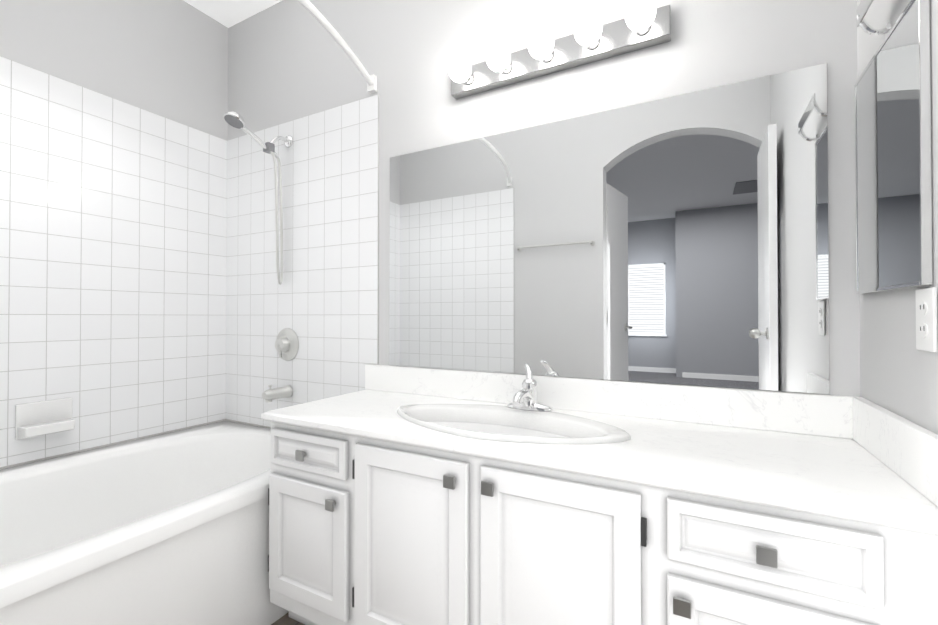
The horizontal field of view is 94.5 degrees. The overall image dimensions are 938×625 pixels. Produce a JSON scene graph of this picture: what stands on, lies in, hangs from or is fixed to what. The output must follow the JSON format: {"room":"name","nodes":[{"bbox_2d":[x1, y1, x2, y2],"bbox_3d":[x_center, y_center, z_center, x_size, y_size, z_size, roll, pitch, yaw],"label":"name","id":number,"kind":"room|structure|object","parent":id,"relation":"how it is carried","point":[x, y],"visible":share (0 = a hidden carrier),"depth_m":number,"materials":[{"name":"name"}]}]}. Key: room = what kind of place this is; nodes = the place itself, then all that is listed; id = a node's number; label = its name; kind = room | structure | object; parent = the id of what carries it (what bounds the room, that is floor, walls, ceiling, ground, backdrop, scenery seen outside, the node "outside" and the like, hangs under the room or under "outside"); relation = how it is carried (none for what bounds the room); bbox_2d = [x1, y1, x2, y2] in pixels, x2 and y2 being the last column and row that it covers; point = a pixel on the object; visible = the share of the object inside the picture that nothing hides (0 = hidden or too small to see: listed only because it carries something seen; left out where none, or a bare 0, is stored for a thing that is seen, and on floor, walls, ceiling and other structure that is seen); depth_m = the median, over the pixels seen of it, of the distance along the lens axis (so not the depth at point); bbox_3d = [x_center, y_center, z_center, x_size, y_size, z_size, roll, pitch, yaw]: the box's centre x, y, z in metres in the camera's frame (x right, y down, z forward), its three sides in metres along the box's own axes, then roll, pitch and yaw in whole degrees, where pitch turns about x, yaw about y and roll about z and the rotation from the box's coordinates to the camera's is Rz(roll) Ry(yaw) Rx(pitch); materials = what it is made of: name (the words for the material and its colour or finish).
{"room":"bathroom","nodes":[
{"label":"bathroom","id":0,"kind":"room"},
{"bbox_2d":[0,0,227,139],"bbox_3d":[-1.775,-0.257,1.743,0.120,2.690,1.586,0,-1,28],"label":"wall","id":1,"kind":"structure","parent":0,"point":[168,59],"depth_m":2.02,"materials":[{"name":"white paint"}]},
{"bbox_2d":[0,56,226,469],"bbox_3d":[-1.719,0.062,1.710,0.008,2.052,1.570,0,-1,28],"label":"wall tile","id":2,"kind":"structure","parent":1,"relation":"attached to","point":[113,234],"depth_m":1.91,"materials":[{"name":"white tile"}]},
{"bbox_2d":[15,397,74,439],"bbox_3d":[-1.670,0.420,1.718,0.066,0.135,0.170,0,-1,28],"label":"soap dish","id":3,"kind":"object","parent":2,"relation":"attached to","point":[34,419],"visible":1,"depth_m":1.71,"materials":[{"name":"ceramic"}]},
{"bbox_2d":[184,0,281,27],"bbox_3d":[-0.532,-1.658,1.095,2.938,0.100,1.826,0,-1,28],"label":"ceiling","id":4,"kind":"structure","parent":0,"point":[228,13],"depth_m":2.27,"materials":[{"name":"white paint"}]},
{"bbox_2d":[271,612,304,624],"bbox_3d":[-0.532,1.112,1.068,2.938,0.060,1.826,0,-1,28],"label":"floor","id":5,"kind":"structure","parent":0,"point":[285,619],"depth_m":1.52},
{"bbox_2d":[0,419,288,624],"bbox_3d":[-1.269,0.832,1.464,1.010,0.507,1.569,0,-1,28],"label":"bathtub","id":6,"kind":"object","parent":5,"relation":"on","point":[170,528],"visible":0.79,"depth_m":1.44,"materials":[{"name":"ceramic"}]},
{"bbox_2d":[261,416,937,624],"bbox_3d":[0.164,0.724,1.291,1.674,0.719,0.542,0,-1,28],"label":"bathroom vanity","id":7,"kind":"object","parent":5,"relation":"on","point":[399,495],"depth_m":1.01,"materials":[{"name":"paint"}]},
{"bbox_2d":[261,388,937,527],"bbox_3d":[0.165,0.349,1.300,1.678,0.030,0.533,0,-1,28],"label":"countertop","id":8,"kind":"structure","parent":7,"relation":"on","point":[827,473],"depth_m":0.98,"materials":[{"name":"white stone"}]},
{"bbox_2d":[361,396,640,459],"bbox_3d":[0.092,0.388,1.307,0.750,0.140,0.370,0,-1,28],"label":"sink","id":9,"kind":"object","parent":8,"relation":"in","point":[609,435],"depth_m":1.33,"materials":[{"name":"white ceramic"}]},
{"bbox_2d":[501,364,556,411],"bbox_3d":[0.182,0.247,1.404,0.160,0.144,0.173,0,-1,28],"label":"faucet","id":10,"kind":"object","parent":8,"relation":"on","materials":[{"name":"silver metal"}]},
{"bbox_2d":[228,0,859,396],"bbox_3d":[-0.131,-0.256,1.834,2.938,2.690,0.120,0,-1,28],"label":"wall","id":11,"kind":"structure","parent":0,"point":[288,60],"depth_m":1.61,"materials":[{"name":"white paint"}]},
{"bbox_2d":[226,98,366,428],"bbox_3d":[-0.902,0.066,2.169,1.018,2.052,0.008,0,-1,28],"label":"wall tile","id":12,"kind":"structure","parent":11,"relation":"attached to","point":[315,301],"depth_m":2.13,"materials":[{"name":"white tile"}]},
{"bbox_2d":[224,111,292,284],"bbox_3d":[-0.990,-0.515,2.034,0.088,0.755,0.322,0,-1,28],"label":"shower head","id":13,"kind":"object","parent":12,"relation":"attached to","point":[234,119],"visible":1,"depth_m":2.09},
{"bbox_2d":[262,385,292,402],"bbox_3d":[-0.932,0.386,2.098,0.062,0.079,0.140,0,-1,28],"label":"tub spout","id":14,"kind":"object","parent":12,"relation":"attached to","point":[270,394],"visible":1,"depth_m":2.08,"materials":[{"name":"silver metal"}]},
{"bbox_2d":[275,328,298,360],"bbox_3d":[-0.921,0.159,2.141,0.164,0.164,0.058,0,-1,28],"label":"shower valve","id":15,"kind":"object","parent":12,"relation":"attached to","point":[287,344],"visible":1,"depth_m":2.13,"materials":[{"name":"silver metal"}]},
{"bbox_2d":[298,0,376,93],"bbox_3d":[-0.727,-1.019,1.192,0.198,0.068,1.584,0,-1,28],"label":"shower curtain rod","id":16,"kind":"object","parent":11,"relation":"attached to","point":[312,9],"visible":1,"depth_m":1.63,"materials":[{"name":"white plastic"}]},
{"bbox_2d":[367,94,378,364],"bbox_3d":[-0.426,-0.367,1.920,0.062,1.190,0.008,0,-1,28],"label":"wall tile strip","id":17,"kind":"object","parent":11,"relation":"attached to","point":[373,229],"visible":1,"depth_m":1.91,"materials":[{"name":"white tile"}]},
{"bbox_2d":[448,0,670,99],"bbox_3d":[0.257,-0.897,1.480,0.780,0.094,0.150,0,-1,28],"label":"sconce","id":18,"kind":"object","parent":11,"relation":"attached to","point":[643,24],"visible":1,"depth_m":1.45,"materials":[{"name":"silver metal"}]},
{"bbox_2d":[365,364,852,439],"bbox_3d":[0.285,0.281,1.527,1.678,0.110,0.020,0,-1,28],"label":"backsplash","id":19,"kind":"structure","parent":11,"relation":"attached to","point":[811,414],"depth_m":1.36,"materials":[{"name":"white stone"}]},
{"bbox_2d":[389,63,829,393],"bbox_3d":[0.315,-0.225,1.524,1.490,0.898,0.005,0,-1,28],"label":"vanity mirror","id":20,"kind":"object","parent":11,"relation":"attached to","point":[682,239],"visible":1,"depth_m":1.41,"materials":[{"name":"clear glass"}]},
{"bbox_2d":[857,0,937,434],"bbox_3d":[0.684,-0.270,0.366,0.120,2.690,1.706,0,-1,28],"label":"wall","id":21,"kind":"structure","parent":0,"point":[898,373],"depth_m":0.92,"materials":[{"name":"white paint"}]},
{"bbox_2d":[854,0,932,293],"bbox_3d":[0.889,-0.369,0.944,0.058,0.641,0.424,0,-1,28],"label":"medicine cabinet mirror","id":22,"kind":"object","parent":21,"relation":"attached to","point":[893,169],"visible":1,"depth_m":0.90,"materials":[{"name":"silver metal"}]},
{"bbox_2d":[853,397,937,507],"bbox_3d":[0.890,0.274,0.898,0.020,0.113,0.521,0,-1,28],"label":"backsplash","id":23,"kind":"structure","parent":21,"relation":"attached to","point":[908,449],"depth_m":0.87,"materials":[{"name":"white stone"}]},
{"bbox_2d":[915,287,937,351],"bbox_3d":[0.843,0.013,0.801,0.009,0.116,0.072,0,-1,28],"label":"outlet","id":24,"kind":"object","parent":21,"relation":"attached to","point":[926,319],"visible":0.98,"depth_m":0.79,"materials":[{"name":"white plastic"}]}
]}

